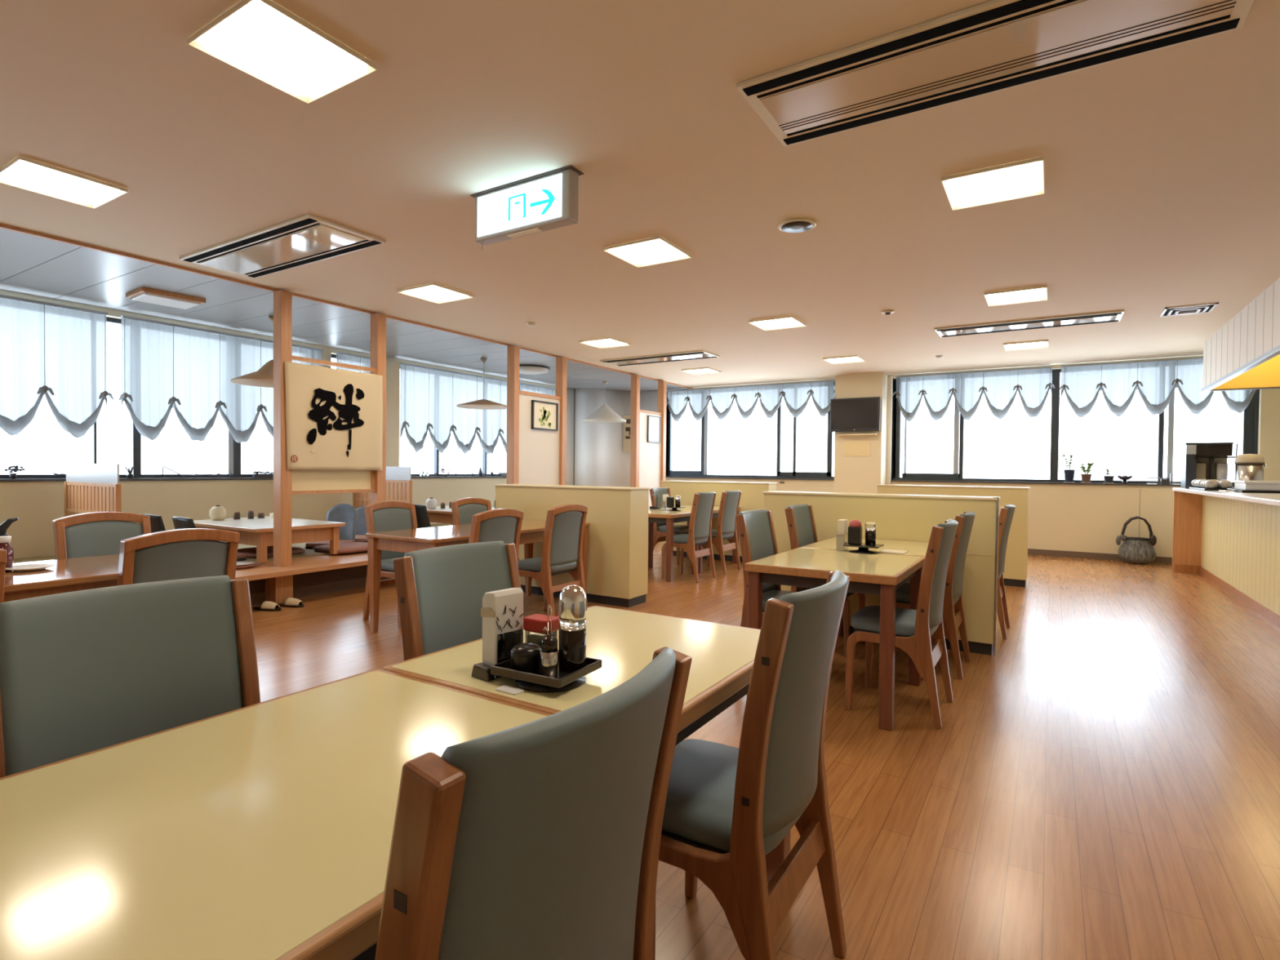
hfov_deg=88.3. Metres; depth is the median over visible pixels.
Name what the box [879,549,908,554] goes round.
menu card
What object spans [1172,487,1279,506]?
countertop
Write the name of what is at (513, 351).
wooden post
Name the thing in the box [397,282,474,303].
recessed light
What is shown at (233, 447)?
window
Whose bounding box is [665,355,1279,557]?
wall
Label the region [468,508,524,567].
dining chair
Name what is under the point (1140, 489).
trim
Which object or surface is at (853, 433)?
wall shelf
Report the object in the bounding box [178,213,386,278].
air conditioner
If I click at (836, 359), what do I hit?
diffuser
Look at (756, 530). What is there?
dining chair
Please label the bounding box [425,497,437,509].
pot
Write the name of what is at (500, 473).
box
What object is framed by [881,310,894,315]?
smoke detector
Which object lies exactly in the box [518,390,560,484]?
wall panel
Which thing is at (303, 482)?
screen
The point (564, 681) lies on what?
tray
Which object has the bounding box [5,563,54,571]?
saucer
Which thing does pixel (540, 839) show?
dining chair
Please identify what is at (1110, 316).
air conditioner
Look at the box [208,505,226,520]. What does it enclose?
pot
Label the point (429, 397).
curtain
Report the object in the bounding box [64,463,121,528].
screen
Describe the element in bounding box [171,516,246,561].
chair
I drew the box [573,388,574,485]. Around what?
trim
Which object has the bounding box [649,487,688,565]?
dining chair
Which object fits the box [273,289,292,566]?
wooden post
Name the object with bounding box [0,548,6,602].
dining chair
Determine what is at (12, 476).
plant
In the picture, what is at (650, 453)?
wall panel
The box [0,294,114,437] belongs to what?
curtain
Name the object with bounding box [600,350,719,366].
air conditioner
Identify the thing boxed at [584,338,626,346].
diffuser
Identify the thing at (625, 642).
dining table
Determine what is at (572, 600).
sauce bottle
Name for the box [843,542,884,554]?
tray
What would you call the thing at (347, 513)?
chair
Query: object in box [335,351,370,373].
curtain
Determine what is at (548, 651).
sauce bottle
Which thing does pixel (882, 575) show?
dining table
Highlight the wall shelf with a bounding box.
[837,433,877,435]
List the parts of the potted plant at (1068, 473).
pot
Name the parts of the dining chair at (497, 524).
leg, backrest, rail, leg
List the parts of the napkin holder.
mirror plate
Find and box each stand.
[649,491,659,509]
[662,494,669,510]
[836,519,848,551]
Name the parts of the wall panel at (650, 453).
rail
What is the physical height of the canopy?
0.584 m
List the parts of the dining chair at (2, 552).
leg, rail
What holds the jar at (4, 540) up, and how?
on the dining table at (77, 574)
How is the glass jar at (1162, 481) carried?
on the window at (1251, 414)
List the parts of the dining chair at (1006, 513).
leg, leg, backrest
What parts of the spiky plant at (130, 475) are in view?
pot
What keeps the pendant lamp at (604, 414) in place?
hanging from the ceiling at (29, 264)
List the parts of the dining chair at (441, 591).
leg, leg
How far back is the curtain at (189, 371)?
7.15 m
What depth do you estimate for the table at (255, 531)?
6.28 m
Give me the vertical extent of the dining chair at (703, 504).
0.958 m
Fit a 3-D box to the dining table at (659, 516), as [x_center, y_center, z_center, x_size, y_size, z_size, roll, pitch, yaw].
[0.192,0.718,7.491,0.760,0.720,0.700,1,1,32]
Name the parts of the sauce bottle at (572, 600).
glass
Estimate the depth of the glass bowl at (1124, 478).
9.03 m
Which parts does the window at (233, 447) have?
sill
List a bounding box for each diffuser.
[131,292,200,309]
[404,284,468,301]
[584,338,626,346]
[608,239,686,264]
[687,368,716,373]
[754,317,802,328]
[826,356,862,363]
[988,288,1044,303]
[1005,342,1045,349]
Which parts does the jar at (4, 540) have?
lid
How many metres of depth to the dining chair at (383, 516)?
5.22 m
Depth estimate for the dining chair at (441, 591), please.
1.98 m
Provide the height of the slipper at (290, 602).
0.072 m
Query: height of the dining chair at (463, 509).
0.923 m
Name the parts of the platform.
skirting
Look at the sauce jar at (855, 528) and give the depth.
3.90 m
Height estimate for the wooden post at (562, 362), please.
2.413 m
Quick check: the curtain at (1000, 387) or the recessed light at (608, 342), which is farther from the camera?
the curtain at (1000, 387)
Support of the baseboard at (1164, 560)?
attached to the wall at (1089, 518)
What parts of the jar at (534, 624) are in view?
lid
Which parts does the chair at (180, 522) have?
backrest, seat plate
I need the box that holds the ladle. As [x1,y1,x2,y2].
[0,517,18,536]
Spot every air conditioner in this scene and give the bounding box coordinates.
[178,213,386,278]
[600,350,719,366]
[736,0,1253,146]
[934,310,1124,337]
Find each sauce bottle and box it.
[540,604,558,677]
[558,584,586,671]
[675,495,680,506]
[865,521,875,545]
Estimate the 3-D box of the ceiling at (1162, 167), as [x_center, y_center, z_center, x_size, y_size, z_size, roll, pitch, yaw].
[1.454,-1.647,4.262,9.500,0.080,14.200,1,1,32]
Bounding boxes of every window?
[0,316,273,481]
[331,354,336,359]
[411,446,506,478]
[665,400,834,480]
[890,368,1258,487]
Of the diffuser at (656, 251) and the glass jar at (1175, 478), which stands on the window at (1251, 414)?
the glass jar at (1175, 478)
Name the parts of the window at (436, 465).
sill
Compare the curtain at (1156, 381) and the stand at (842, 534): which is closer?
the stand at (842, 534)
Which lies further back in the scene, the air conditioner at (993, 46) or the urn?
the urn
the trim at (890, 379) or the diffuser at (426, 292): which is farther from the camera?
the trim at (890, 379)
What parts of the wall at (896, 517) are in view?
skirting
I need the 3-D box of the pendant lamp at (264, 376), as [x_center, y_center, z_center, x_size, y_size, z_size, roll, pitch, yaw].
[-3.819,-1.350,6.873,0.770,0.699,0.770,1,1,32]
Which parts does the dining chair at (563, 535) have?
leg, seat, leg, seat frame, leg, backrest, rail, leg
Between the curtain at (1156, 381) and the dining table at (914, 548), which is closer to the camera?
the dining table at (914, 548)
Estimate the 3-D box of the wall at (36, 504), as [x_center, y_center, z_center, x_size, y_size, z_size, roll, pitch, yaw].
[-4.539,-0.351,8.017,0.400,2.750,14.200,1,1,32]
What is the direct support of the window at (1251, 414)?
in the wall at (1089, 518)
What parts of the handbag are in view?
handle, handle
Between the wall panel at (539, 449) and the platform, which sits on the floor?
the platform
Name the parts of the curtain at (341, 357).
rail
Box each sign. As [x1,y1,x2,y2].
[284,360,382,470]
[470,164,583,249]
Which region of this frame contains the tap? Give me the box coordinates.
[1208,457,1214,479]
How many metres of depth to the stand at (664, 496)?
7.73 m
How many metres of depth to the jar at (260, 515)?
7.00 m
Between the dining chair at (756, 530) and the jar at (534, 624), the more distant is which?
the dining chair at (756, 530)
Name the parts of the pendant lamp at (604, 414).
lamp shade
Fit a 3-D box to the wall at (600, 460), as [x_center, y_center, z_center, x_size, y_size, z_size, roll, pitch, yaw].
[-0.567,-0.392,12.775,1.700,2.750,1.520,1,1,32]
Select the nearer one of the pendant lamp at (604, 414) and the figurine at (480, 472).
the figurine at (480, 472)
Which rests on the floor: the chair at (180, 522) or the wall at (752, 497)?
the wall at (752, 497)
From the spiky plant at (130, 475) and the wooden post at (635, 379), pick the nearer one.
the spiky plant at (130, 475)
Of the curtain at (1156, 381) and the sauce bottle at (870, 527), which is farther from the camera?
the curtain at (1156, 381)
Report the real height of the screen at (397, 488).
0.872 m
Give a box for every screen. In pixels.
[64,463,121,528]
[291,355,375,494]
[352,466,412,509]
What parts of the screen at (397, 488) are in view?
rail, slat panel, rail, frosted panel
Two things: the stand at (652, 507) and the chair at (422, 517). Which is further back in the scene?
the chair at (422, 517)
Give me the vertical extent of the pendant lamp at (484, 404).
0.689 m
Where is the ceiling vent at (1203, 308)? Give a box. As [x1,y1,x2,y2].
[1159,302,1218,316]
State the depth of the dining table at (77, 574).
2.84 m
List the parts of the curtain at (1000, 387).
rail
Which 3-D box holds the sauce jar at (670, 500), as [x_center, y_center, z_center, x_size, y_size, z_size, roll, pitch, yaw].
[0.355,0.254,7.680,0.072,0.112,0.062,1,1,32]
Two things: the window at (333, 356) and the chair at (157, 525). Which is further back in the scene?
the window at (333, 356)
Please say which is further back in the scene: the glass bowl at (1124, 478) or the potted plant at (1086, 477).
the potted plant at (1086, 477)
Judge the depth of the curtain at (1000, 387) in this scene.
9.94 m
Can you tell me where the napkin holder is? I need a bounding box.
[471,587,524,681]
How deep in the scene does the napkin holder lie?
1.52 m
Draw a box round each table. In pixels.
[0,669,551,959]
[4,554,119,602]
[193,516,345,562]
[365,519,590,632]
[382,605,790,959]
[426,506,495,525]
[648,505,740,573]
[648,509,698,582]
[744,547,924,730]
[799,536,928,680]
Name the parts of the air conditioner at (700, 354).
grille panel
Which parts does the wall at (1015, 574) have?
skirting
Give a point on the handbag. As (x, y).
(1135, 550)
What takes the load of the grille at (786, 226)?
attached to the recessed light at (795, 225)
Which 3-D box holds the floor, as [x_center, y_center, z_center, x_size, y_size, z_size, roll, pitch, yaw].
[0.367,1.151,4.970,12.000,0.060,14.200,1,1,32]
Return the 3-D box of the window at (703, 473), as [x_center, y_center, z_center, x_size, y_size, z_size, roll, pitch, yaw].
[1.949,-0.851,12.051,3.320,1.660,0.195,1,1,32]
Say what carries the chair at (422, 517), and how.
on the platform
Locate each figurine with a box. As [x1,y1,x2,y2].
[51,472,66,478]
[478,466,482,475]
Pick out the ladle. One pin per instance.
(4, 526)
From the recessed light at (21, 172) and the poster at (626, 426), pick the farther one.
the poster at (626, 426)
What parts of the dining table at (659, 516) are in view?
leg, leg, leg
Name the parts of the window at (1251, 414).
sill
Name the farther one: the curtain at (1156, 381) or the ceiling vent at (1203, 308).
the curtain at (1156, 381)
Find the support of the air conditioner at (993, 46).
attached to the ceiling at (1162, 167)
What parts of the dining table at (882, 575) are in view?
leg, leg, leg, leg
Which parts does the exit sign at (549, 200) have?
mount plate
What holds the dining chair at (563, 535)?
on the floor
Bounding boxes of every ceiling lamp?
[125,287,205,309]
[519,364,550,374]
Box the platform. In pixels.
[13,523,451,606]
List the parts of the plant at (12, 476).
pot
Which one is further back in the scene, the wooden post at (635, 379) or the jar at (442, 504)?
the wooden post at (635, 379)
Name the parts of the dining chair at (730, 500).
leg, leg, leg, seat, backrest, leg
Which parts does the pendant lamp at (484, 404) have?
lamp shade, cord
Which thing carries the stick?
on the window at (233, 447)
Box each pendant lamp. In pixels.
[230,315,273,387]
[456,358,506,409]
[582,381,626,422]
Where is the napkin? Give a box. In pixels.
[495,684,524,695]
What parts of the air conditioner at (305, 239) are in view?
grille panel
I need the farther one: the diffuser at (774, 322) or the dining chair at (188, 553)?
the diffuser at (774, 322)
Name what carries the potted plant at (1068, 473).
on the window at (1251, 414)
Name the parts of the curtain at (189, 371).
pull cord, pull cord, rail, pull cord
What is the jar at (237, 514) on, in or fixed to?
on the table at (255, 531)
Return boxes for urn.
[1234,453,1267,480]
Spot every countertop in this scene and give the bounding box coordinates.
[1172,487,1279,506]
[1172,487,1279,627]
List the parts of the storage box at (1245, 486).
lid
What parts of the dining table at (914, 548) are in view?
leg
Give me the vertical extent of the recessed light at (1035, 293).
0.020 m
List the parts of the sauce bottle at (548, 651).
spoon handle, dark lid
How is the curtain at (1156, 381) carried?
hanging from the window at (1251, 414)
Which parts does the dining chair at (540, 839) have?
leg, leg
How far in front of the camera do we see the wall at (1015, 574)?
6.97 m
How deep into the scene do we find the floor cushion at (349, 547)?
6.67 m
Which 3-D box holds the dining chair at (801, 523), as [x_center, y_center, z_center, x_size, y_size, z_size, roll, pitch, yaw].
[1.264,0.659,4.547,0.477,0.958,0.451,1,1,32]
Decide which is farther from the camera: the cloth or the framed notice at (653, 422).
the framed notice at (653, 422)
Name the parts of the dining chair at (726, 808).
leg, seat frame, seat, leg, leg, backrest, leg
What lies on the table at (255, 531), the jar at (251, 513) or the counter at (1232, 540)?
the jar at (251, 513)
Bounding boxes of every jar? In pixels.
[0,536,13,570]
[233,511,239,519]
[248,510,253,518]
[257,512,264,518]
[440,502,444,508]
[523,613,559,646]
[666,497,674,506]
[848,519,862,544]
[1146,477,1160,484]
[1160,477,1169,484]
[1168,473,1181,484]
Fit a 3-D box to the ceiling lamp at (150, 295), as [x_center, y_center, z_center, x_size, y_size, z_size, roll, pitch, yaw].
[-4.367,-1.665,6.080,0.400,0.054,0.500,1,1,36]
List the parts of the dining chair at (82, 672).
leg, leg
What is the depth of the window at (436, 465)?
10.49 m
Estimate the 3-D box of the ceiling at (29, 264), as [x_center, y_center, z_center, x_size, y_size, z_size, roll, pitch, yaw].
[-3.648,-1.718,7.446,2.470,0.020,14.194,1,1,32]
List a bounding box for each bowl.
[208,473,219,477]
[1116,475,1133,483]
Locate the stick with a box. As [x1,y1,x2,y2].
[160,466,184,478]
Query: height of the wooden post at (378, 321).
2.413 m
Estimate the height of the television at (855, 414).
0.530 m
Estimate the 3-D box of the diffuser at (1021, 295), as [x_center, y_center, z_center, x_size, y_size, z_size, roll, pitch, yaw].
[3.288,-1.610,5.764,0.410,0.006,0.410,1,1,32]
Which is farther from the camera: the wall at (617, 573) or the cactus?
the cactus
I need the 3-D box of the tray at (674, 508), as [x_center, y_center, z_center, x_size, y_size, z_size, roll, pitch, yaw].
[0.403,0.334,7.674,0.200,0.045,0.170,1,1,32]
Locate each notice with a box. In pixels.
[647,415,660,443]
[843,440,870,456]
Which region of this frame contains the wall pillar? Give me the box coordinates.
[834,372,888,493]
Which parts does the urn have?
lid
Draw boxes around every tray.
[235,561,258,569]
[490,657,601,692]
[663,506,685,511]
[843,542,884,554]
[1189,479,1232,490]
[1189,487,1229,490]
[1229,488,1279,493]
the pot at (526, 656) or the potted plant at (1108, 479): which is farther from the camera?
the potted plant at (1108, 479)
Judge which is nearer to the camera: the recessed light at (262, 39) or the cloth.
the recessed light at (262, 39)
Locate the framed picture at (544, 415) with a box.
[531,400,558,431]
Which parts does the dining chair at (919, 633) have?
leg, seat, leg, leg, leg, backrest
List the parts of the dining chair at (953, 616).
leg, seat, leg, leg, backrest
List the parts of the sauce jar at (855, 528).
lid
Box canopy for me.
[1200,277,1279,392]
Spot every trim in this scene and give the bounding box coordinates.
[0,223,693,388]
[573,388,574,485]
[885,376,893,484]
[1138,488,1140,537]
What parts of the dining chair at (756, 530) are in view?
leg, backrest, leg, seat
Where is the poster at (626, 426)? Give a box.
[622,415,630,452]
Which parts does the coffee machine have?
panel, tank, panel, tank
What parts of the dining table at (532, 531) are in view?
leg, leg, leg, leg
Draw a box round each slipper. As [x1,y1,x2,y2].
[253,600,281,611]
[278,597,304,607]
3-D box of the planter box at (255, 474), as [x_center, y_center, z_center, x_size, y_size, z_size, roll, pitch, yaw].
[-4.505,-0.070,7.927,0.062,0.077,0.281,1,1,32]
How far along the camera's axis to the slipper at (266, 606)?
5.45 m
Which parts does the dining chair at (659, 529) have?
leg, backrest, leg, seat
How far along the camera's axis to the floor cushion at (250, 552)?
6.34 m
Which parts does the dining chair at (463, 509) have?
leg, rail, backrest, leg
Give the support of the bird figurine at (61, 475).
on the window at (233, 447)
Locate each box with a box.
[252,471,273,477]
[498,472,506,475]
[1229,480,1279,493]
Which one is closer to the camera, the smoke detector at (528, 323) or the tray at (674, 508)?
the smoke detector at (528, 323)
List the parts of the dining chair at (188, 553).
leg, rail, backrest, leg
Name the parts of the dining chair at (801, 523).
leg, backrest, leg, leg, leg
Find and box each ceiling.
[0,0,1279,387]
[0,228,687,391]
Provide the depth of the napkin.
1.41 m
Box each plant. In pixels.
[4,465,25,479]
[124,464,133,478]
[1062,453,1075,482]
[1080,462,1093,483]
[1103,469,1114,483]
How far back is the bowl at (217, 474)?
7.44 m
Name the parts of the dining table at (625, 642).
leg, leg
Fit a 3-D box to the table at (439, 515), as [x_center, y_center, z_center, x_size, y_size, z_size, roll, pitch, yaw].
[-2.384,0.544,8.950,1.400,0.310,0.950,1,1,32]
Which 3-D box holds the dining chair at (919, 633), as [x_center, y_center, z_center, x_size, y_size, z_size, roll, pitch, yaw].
[1.348,0.680,3.362,0.477,0.958,0.451,1,1,32]
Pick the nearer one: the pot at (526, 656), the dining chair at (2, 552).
the pot at (526, 656)
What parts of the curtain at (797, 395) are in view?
rail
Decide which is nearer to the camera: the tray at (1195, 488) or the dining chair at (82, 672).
the dining chair at (82, 672)
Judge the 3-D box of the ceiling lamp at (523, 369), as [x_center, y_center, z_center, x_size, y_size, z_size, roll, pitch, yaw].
[-1.693,-1.689,10.175,0.600,0.089,0.600,1,1,32]
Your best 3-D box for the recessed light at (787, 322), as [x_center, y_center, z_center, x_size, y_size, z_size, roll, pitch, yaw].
[1.444,-1.641,6.915,0.462,0.020,0.462,1,1,32]
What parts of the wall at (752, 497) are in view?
skirting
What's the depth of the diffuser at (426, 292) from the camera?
5.86 m
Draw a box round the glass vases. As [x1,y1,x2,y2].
[419,469,429,476]
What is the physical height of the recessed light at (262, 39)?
0.020 m
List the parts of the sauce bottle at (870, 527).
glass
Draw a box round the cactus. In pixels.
[440,466,450,476]
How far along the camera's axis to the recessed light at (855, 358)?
9.14 m
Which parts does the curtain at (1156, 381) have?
rail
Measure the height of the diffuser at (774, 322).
0.006 m
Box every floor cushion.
[237,545,305,558]
[312,542,367,553]
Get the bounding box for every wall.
[0,289,555,559]
[494,484,649,607]
[566,387,668,487]
[660,480,777,561]
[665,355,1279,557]
[762,490,999,656]
[876,484,1030,586]
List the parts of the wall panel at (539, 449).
rail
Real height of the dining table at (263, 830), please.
0.720 m
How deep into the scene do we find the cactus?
10.27 m
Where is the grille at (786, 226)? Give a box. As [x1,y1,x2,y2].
[781,221,812,232]
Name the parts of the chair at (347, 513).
backrest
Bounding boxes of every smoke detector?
[525,321,536,326]
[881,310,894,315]
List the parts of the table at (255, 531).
leg, leg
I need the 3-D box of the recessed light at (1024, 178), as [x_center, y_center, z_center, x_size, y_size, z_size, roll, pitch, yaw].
[1.901,-1.581,3.543,0.462,0.020,0.462,1,1,32]
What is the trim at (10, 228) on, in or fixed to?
attached to the ceiling at (1162, 167)
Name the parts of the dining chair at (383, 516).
leg, rail, leg, seat, backrest, leg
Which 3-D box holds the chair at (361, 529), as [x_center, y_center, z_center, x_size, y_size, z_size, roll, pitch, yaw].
[-3.289,0.511,7.687,0.380,0.400,0.520,1,1,2]
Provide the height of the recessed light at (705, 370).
0.020 m
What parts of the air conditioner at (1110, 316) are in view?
grille panel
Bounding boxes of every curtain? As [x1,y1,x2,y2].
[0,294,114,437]
[118,315,324,443]
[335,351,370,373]
[400,362,555,453]
[666,379,835,422]
[892,365,1054,422]
[1058,356,1256,417]
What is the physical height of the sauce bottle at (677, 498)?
0.133 m
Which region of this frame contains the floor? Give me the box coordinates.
[251,542,1279,959]
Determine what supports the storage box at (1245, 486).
on the counter at (1232, 540)
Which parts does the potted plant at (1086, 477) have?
pot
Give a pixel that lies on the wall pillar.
(852, 474)
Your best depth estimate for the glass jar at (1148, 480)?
8.85 m
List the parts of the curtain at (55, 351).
pull cord, rail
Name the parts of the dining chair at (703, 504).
leg, seat, leg, leg, seat frame, backrest, leg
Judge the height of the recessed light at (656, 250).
0.020 m
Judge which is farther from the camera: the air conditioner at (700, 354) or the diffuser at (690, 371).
the diffuser at (690, 371)
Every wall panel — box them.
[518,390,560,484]
[639,409,662,508]
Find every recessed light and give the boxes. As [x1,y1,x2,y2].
[0,155,128,208]
[186,0,377,104]
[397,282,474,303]
[578,337,631,348]
[602,235,692,267]
[681,367,721,374]
[748,315,806,330]
[777,217,816,233]
[822,355,865,364]
[941,155,1044,210]
[984,285,1047,306]
[1003,339,1048,351]
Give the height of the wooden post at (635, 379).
2.413 m
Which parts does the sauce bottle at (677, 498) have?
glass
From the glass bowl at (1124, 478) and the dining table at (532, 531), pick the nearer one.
the dining table at (532, 531)
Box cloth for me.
[1218,489,1235,492]
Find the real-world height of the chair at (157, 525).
0.420 m
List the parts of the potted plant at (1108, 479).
pot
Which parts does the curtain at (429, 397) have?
pull cord, pull cord, rail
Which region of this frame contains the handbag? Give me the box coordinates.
[1115,515,1156,564]
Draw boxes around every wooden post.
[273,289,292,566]
[369,313,386,504]
[506,345,519,484]
[555,356,567,484]
[630,374,639,487]
[657,381,666,487]
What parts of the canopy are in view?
rail, trim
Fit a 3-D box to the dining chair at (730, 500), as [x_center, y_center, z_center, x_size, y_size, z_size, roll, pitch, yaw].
[0.928,0.601,7.867,0.477,0.958,0.451,1,1,32]
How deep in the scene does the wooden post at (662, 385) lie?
11.43 m
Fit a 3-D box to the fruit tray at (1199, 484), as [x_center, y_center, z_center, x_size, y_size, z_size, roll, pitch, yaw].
[6.162,0.048,7.118,0.240,0.118,0.900,1,1,32]
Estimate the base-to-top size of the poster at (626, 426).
0.720 m
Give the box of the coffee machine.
[1181,442,1235,488]
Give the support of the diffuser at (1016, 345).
attached to the recessed light at (1036, 344)
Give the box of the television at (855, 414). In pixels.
[830,396,880,431]
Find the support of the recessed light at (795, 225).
attached to the ceiling at (1162, 167)
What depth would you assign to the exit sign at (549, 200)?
3.54 m
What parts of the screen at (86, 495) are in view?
rail, rail, slat panel, frosted panel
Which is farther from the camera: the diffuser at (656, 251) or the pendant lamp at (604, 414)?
the pendant lamp at (604, 414)
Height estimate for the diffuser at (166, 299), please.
0.051 m
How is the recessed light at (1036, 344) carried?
in the ceiling at (1162, 167)
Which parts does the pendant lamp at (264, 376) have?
lamp shade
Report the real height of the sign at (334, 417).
0.954 m
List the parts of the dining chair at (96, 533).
leg, rail, backrest, leg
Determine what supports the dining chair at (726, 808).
on the floor
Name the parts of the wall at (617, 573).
skirting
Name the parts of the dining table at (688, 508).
leg, leg, leg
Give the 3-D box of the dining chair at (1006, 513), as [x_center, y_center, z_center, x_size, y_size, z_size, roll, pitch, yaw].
[2.577,0.664,5.024,0.477,0.958,0.451,1,1,32]
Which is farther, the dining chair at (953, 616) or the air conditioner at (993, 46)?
the dining chair at (953, 616)
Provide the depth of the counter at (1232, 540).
6.49 m
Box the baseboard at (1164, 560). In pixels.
[1027,548,1172,564]
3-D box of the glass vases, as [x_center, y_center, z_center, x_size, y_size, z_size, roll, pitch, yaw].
[-3.246,-0.109,9.947,0.058,0.111,0.174,1,1,32]
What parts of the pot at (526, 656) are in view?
lid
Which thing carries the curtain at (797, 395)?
hanging from the window at (703, 473)
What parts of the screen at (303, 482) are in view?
rail, rail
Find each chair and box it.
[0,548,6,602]
[0,575,260,777]
[52,511,151,559]
[116,528,239,586]
[142,514,165,533]
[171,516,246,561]
[305,503,358,549]
[354,505,367,542]
[362,501,417,627]
[374,646,692,959]
[392,541,524,660]
[414,504,431,528]
[450,497,519,578]
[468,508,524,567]
[518,503,587,616]
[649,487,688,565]
[658,570,849,959]
[662,491,716,582]
[706,490,741,573]
[735,509,831,673]
[784,504,865,657]
[844,519,958,728]
[895,511,975,679]
[996,504,1015,639]
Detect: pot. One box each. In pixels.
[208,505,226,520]
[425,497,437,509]
[510,642,541,674]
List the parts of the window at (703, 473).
sill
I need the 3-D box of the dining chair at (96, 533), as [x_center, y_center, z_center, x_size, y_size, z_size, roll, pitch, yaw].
[-2.944,0.650,3.713,0.454,0.923,0.446,1,1,32]
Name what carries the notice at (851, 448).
attached to the wall pillar
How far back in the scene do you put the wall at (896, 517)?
4.53 m
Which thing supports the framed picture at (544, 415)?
attached to the wall panel at (539, 449)
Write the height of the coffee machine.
0.535 m
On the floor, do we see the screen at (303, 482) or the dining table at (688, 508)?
the dining table at (688, 508)
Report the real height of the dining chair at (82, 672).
0.958 m

